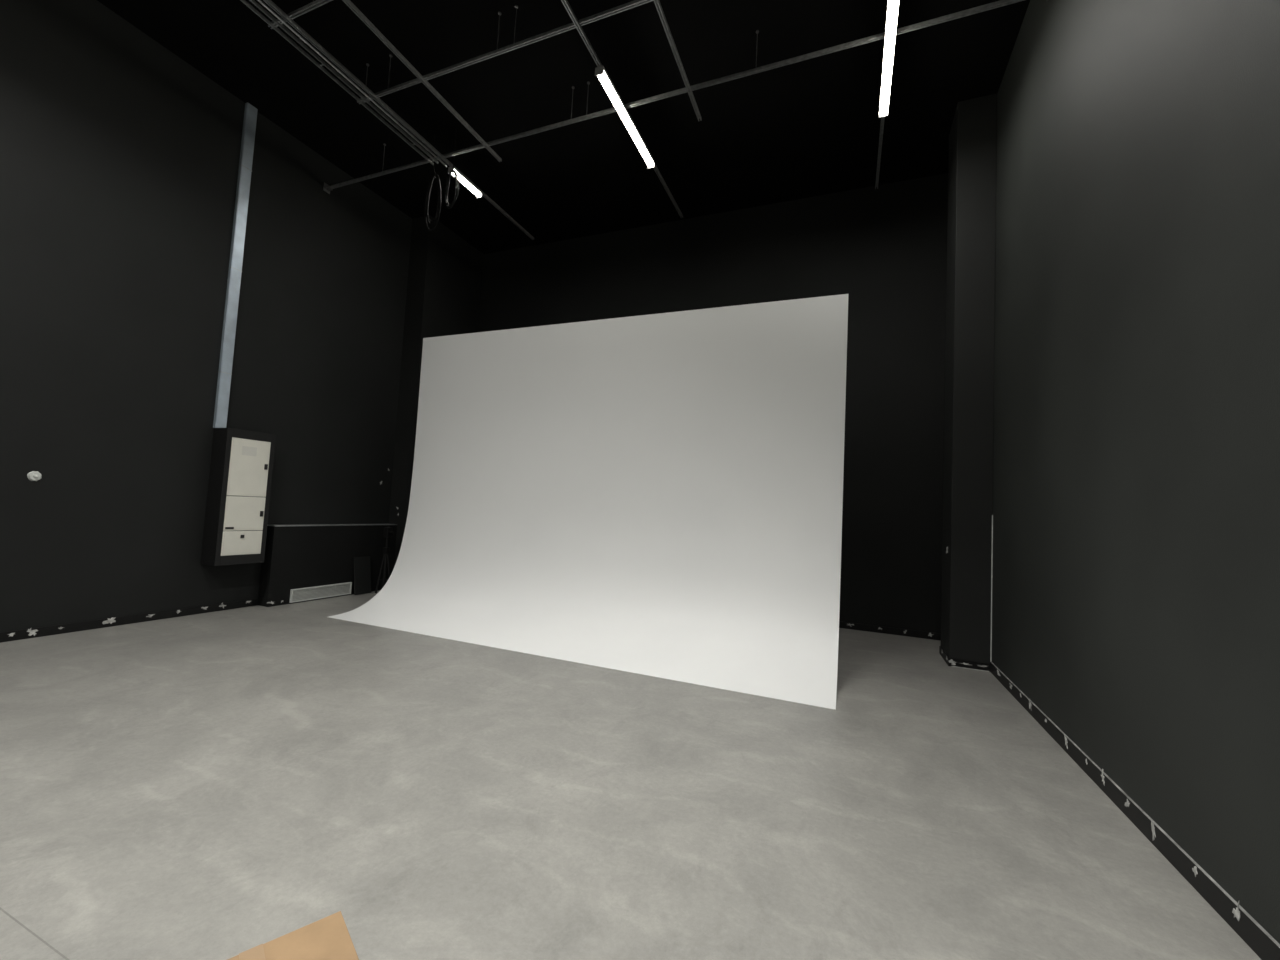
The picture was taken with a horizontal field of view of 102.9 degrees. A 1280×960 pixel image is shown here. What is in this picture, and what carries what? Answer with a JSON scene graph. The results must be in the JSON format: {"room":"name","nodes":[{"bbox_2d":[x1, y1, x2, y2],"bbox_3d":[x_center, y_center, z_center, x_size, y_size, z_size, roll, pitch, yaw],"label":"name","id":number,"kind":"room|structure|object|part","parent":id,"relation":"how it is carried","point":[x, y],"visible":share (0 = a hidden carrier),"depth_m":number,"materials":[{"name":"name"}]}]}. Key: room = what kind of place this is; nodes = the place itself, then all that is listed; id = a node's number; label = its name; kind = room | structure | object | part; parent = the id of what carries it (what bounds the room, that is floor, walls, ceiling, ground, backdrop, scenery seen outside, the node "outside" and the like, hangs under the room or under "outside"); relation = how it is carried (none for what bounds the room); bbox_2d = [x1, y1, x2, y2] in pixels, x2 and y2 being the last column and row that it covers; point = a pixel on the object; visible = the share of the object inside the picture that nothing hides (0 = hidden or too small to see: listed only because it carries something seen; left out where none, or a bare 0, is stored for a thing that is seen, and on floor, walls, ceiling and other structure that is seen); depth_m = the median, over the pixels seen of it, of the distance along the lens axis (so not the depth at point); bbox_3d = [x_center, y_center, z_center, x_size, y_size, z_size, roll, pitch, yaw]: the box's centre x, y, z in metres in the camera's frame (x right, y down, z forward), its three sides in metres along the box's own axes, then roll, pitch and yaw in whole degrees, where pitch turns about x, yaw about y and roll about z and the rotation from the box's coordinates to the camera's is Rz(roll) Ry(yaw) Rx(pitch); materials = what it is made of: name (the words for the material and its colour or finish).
{"room":"studio","nodes":[
{"label":"studio","id":0,"kind":"room"},
{"bbox_2d":[0,0,411,632],"bbox_3d":[-5.900,-1.707,4.449,0.232,6.320,12.350,2,-4,22],"label":"wall","id":1,"kind":"structure","parent":0,"point":[120,157],"depth_m":5.60,"materials":[{"name":"black paint"}]},
{"bbox_2d":[0,599,256,642],"bbox_3d":[-6.605,1.273,2.678,0.014,0.101,8.580,2,-4,22],"label":"baseboard","id":2,"kind":"structure","parent":1,"relation":"attached to","point":[123,620],"depth_m":5.37,"materials":[{"name":"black paint"}]},
{"bbox_2d":[213,102,257,427],"bbox_3d":[-4.995,-2.666,6.305,0.055,4.098,0.126,2,-4,22],"label":"duct","id":3,"kind":"object","parent":1,"relation":"attached to","point":[250,112],"visible":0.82,"depth_m":6.28,"materials":[{"name":"metal"}]},
{"bbox_2d":[200,428,275,565],"bbox_3d":[-4.946,0.209,6.303,0.293,1.630,0.550,2,-4,22],"label":"electrical panel","id":4,"kind":"object","parent":1,"relation":"attached to","point":[241,462],"visible":1,"depth_m":6.17,"materials":[{"name":"white metal"}]},
{"bbox_3d":[-4.864,0.768,6.231,0.024,0.289,0.446,2,-4,22],"label":"door","id":5,"kind":"part","parent":4,"relation":"part of","materials":[{"name":"white metal"}]},
{"bbox_3d":[-4.846,0.411,6.252,0.024,0.414,0.446,2,-4,22],"label":"door","id":6,"kind":"part","parent":4,"relation":"part of","materials":[{"name":"white metal"}]},
{"bbox_3d":[-4.817,-0.149,6.284,0.025,0.698,0.446,2,-4,22],"label":"door","id":7,"kind":"part","parent":4,"relation":"part of","materials":[{"name":"white metal"}]},
{"bbox_2d":[388,215,482,566],"bbox_3d":[-3.660,-1.317,9.211,0.399,6.319,1.372,2,-4,22],"label":"pillar","id":8,"kind":"structure","parent":0,"point":[445,271],"depth_m":8.72,"materials":[{"name":"black paint"}]},
{"bbox_2d":[97,0,1029,253],"bbox_3d":[-1.709,-4.848,2.995,8.930,0.200,12.350,2,-4,22],"label":"ceiling","id":9,"kind":"structure","parent":0,"point":[807,128],"depth_m":5.94,"materials":[{"name":"black paint"}]},
{"bbox_2d":[268,0,331,28],"bbox_3d":[-0.444,-4.412,3.610,6.629,0.470,0.100,2,-4,22],"label":"cross beam","id":10,"kind":"structure","parent":9,"relation":"attached to","point":[315,4],"depth_m":4.66,"materials":[{"name":"metal"}]},
{"bbox_2d":[424,134,440,230],"bbox_3d":[-2.697,-3.914,6.704,0.256,1.334,0.032,2,-4,21],"label":"cable coil","id":11,"kind":"object","parent":9,"relation":"hanging from","point":[435,175],"visible":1,"depth_m":6.68,"materials":[{"name":"rubber"}]},
{"bbox_2d":[445,129,458,208],"bbox_3d":[-2.421,-4.035,6.612,0.205,1.075,0.037,2,-4,22],"label":"cable coil","id":12,"kind":"object","parent":9,"relation":"hanging from","point":[453,170],"visible":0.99,"depth_m":6.60,"materials":[{"name":"rubber"}]},
{"bbox_2d":[357,0,653,103],"bbox_3d":[-0.088,-4.343,4.488,6.629,0.470,0.100,2,-4,22],"label":"cross beam","id":13,"kind":"structure","parent":9,"relation":"attached to","point":[635,3],"depth_m":4.95,"materials":[{"name":"metal"}]},
{"bbox_2d":[240,0,437,164],"bbox_3d":[-4.108,-4.416,3.128,0.092,0.030,7.660,2,-4,22],"label":"cable tray","id":14,"kind":"object","parent":13,"relation":"attached to","point":[245,2],"visible":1,"depth_m":5.33,"materials":[{"name":"metal"}]},
{"bbox_2d":[257,0,446,166],"bbox_3d":[-3.998,-4.409,3.132,0.031,0.032,7.750,2,-4,22],"label":"conduit pipe","id":15,"kind":"object","parent":13,"relation":"attached to","point":[259,1],"visible":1,"depth_m":5.33,"materials":[{"name":"metal"}]},
{"bbox_3d":[-2.737,-4.448,5.572,0.030,0.404,0.030,3,-3,0],"label":"hanger rod","id":16,"kind":"part","parent":13,"relation":"part of","materials":[{"name":"black metal"}]},
{"bbox_2d":[342,0,501,161],"bbox_3d":[-3.266,-4.384,2.903,0.034,0.034,7.880,2,-4,22],"label":"mounting rail","id":17,"kind":"object","parent":13,"relation":"attached to","point":[348,3],"visible":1,"depth_m":5.26,"materials":[{"name":"metal"}]},
{"bbox_3d":[-1.395,-4.412,5.024,0.030,0.404,0.030,0,-5,45],"label":"hanger rod","id":18,"kind":"part","parent":13,"relation":"part of","materials":[{"name":"black metal"}]},
{"bbox_3d":[-1.210,-4.407,4.949,0.030,0.404,0.030,3,-3,0],"label":"hanger rod","id":19,"kind":"part","parent":13,"relation":"part of","materials":[{"name":"black metal"}]},
{"bbox_2d":[654,0,701,120],"bbox_3d":[-0.833,-4.313,1.986,0.034,0.034,8.020,2,-4,22],"label":"mounting rail","id":20,"kind":"object","parent":13,"relation":"attached to","point":[657,2],"visible":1,"depth_m":4.91,"materials":[{"name":"metal"}]},
{"bbox_2d":[323,0,1047,193],"bbox_3d":[-0.584,-4.293,5.790,8.528,0.470,0.100,2,-4,22],"label":"cross beam","id":21,"kind":"structure","parent":9,"relation":"attached to","point":[993,5],"depth_m":5.22,"materials":[{"name":"metal"}]},
{"bbox_2d":[561,0,682,217],"bbox_3d":[-1.204,-4.269,3.080,0.034,0.034,9.770,2,-4,22],"label":"mounting rail","id":22,"kind":"object","parent":21,"relation":"attached to","point":[566,4],"visible":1,"depth_m":4.88,"materials":[{"name":"metal"}]},
{"bbox_2d":[595,66,654,168],"bbox_3d":[-0.132,-4.003,5.724,0.092,0.082,1.460,2,-4,22],"label":"strip light","id":23,"kind":"object","parent":22,"relation":"attached to","point":[600,71],"visible":1,"depth_m":5.57,"materials":[{"name":"white plastic"}]},
{"bbox_3d":[1.163,-4.279,5.080,0.030,0.404,0.030,0,-5,45],"label":"hanger rod","id":24,"kind":"part","parent":21,"relation":"part of","materials":[{"name":"black metal"}]},
{"bbox_2d":[875,117,884,188],"bbox_3d":[1.256,-4.199,2.136,0.034,0.034,9.880,2,-4,22],"label":"mounting rail","id":25,"kind":"object","parent":21,"relation":"attached to","point":[882,118],"visible":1,"depth_m":6.04,"materials":[{"name":"metal"}]},
{"bbox_2d":[879,0,898,117],"bbox_3d":[2.307,-3.937,4.729,0.092,0.082,1.460,2,-4,22],"label":"strip light","id":26,"kind":"object","parent":25,"relation":"attached to","point":[892,5],"visible":1,"depth_m":4.69,"materials":[{"name":"white plastic"}]},
{"bbox_3d":[-1.363,-4.590,1.346,6.629,0.470,0.100,2,-4,22],"label":"cross beam","id":27,"kind":"structure","parent":9,"relation":"attached to","visible":0},
{"bbox_2d":[263,0,533,239],"bbox_3d":[-3.573,-4.337,3.982,0.034,0.034,9.650,2,-4,22],"label":"mounting rail","id":28,"kind":"object","parent":27,"relation":"attached to","point":[270,3],"visible":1,"depth_m":5.55,"materials":[{"name":"metal"}]},
{"bbox_2d":[448,166,481,197],"bbox_3d":[-2.372,-4.046,6.945,0.092,0.082,0.570,2,-4,22],"label":"strip light","id":29,"kind":"object","parent":28,"relation":"attached to","point":[465,181],"visible":0.98,"depth_m":6.93,"materials":[{"name":"white plastic"}]},
{"bbox_2d":[0,590,1260,959],"bbox_3d":[-2.039,1.653,2.619,8.930,0.200,12.350,2,-4,22],"label":"floor","id":30,"kind":"structure","parent":0,"point":[224,784],"depth_m":2.53,"materials":[{"name":"concrete"}]},
{"bbox_2d":[227,911,358,959],"bbox_3d":[-0.815,1.351,1.081,0.400,0.348,0.520,6,-4,-42],"label":"cardboard box","id":31,"kind":"object","parent":30,"relation":"on","point":[327,938],"visible":1,"depth_m":1.30,"materials":[{"name":"brown cardboard"}]},
{"bbox_2d":[258,524,396,606],"bbox_3d":[-4.510,1.185,7.547,0.209,1.050,1.972,2,-4,22],"label":"wall","id":32,"kind":"structure","parent":30,"relation":"on","point":[297,556],"depth_m":7.19,"materials":[{"name":"black paint"}]},
{"bbox_2d":[289,582,351,602],"bbox_3d":[-4.520,1.592,7.260,0.030,0.175,0.900,2,-4,22],"label":"air vent","id":33,"kind":"object","parent":32,"relation":"in","point":[317,592],"visible":1,"depth_m":7.22,"materials":[{"name":"white metal"}]},
{"bbox_2d":[354,556,370,594],"bbox_3d":[-4.242,1.456,7.797,0.097,0.556,0.280,2,-4,22],"label":"board","id":34,"kind":"object","parent":30,"relation":"on","point":[362,565],"visible":1,"depth_m":7.78,"materials":[{"name":"paint"}]},
{"bbox_2d":[375,525,393,592],"bbox_3d":[-4.014,1.238,8.020,0.238,1.050,0.223,2,-4,22],"label":"stand","id":35,"kind":"object","parent":30,"relation":"on","point":[388,532],"visible":0.84,"depth_m":8.02,"materials":[{"name":"black plastic"}]},
{"bbox_3d":[-4.058,1.448,7.974,0.040,0.622,0.136,2,-4,22],"label":"leg","id":36,"kind":"part","parent":35,"relation":"part of","materials":[{"name":"black plastic"}]},
{"bbox_3d":[-3.955,1.456,8.035,0.136,0.622,0.032,3,-3,1],"label":"leg","id":37,"kind":"part","parent":35,"relation":"part of","materials":[{"name":"black plastic"}]},
{"bbox_2d":[329,294,847,709],"bbox_3d":[-0.818,-0.134,5.765,5.785,3.850,1.163,2,-4,22],"label":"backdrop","id":38,"kind":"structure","parent":30,"relation":"on","point":[660,495],"depth_m":5.88,"materials":[{"name":"white paper"}]},
{"bbox_2d":[478,173,947,632],"bbox_3d":[0.404,-1.157,8.421,8.530,6.320,0.200,2,-4,22],"label":"wall","id":39,"kind":"structure","parent":0,"point":[884,248],"depth_m":7.25,"materials":[{"name":"black paint"}]},
{"bbox_2d":[839,621,940,640],"bbox_3d":[0.391,1.946,8.067,8.130,0.090,0.014,2,-4,22],"label":"baseboard","id":40,"kind":"structure","parent":39,"relation":"attached to","point":[846,625],"depth_m":6.85,"materials":[{"name":"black paint"}]},
{"bbox_2d":[939,94,996,671],"bbox_3d":[3.736,-1.138,5.816,0.391,6.319,0.573,2,-4,22],"label":"pillar","id":41,"kind":"structure","parent":0,"point":[972,161],"depth_m":5.59,"materials":[{"name":"black paint"}]},
{"bbox_2d":[991,0,1279,943],"bbox_3d":[2.166,-1.488,1.158,0.200,6.320,12.350,2,-4,22],"label":"wall","id":42,"kind":"structure","parent":0,"point":[1136,568],"depth_m":2.60,"materials":[{"name":"black paint"}]},
{"bbox_2d":[990,515,992,661],"bbox_3d":[3.692,1.135,5.354,0.009,1.530,0.007,2,-4,22],"label":"trim","id":43,"kind":"structure","parent":42,"relation":"attached to","point":[992,515],"depth_m":5.35,"materials":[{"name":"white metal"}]},
{"bbox_2d":[990,662,1279,959],"bbox_3d":[1.661,1.546,0.406,0.014,0.133,10.620,2,-4,22],"label":"baseboard","id":44,"kind":"structure","parent":42,"relation":"attached to","point":[1252,933],"depth_m":2.39,"materials":[{"name":"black paint"}]}
]}

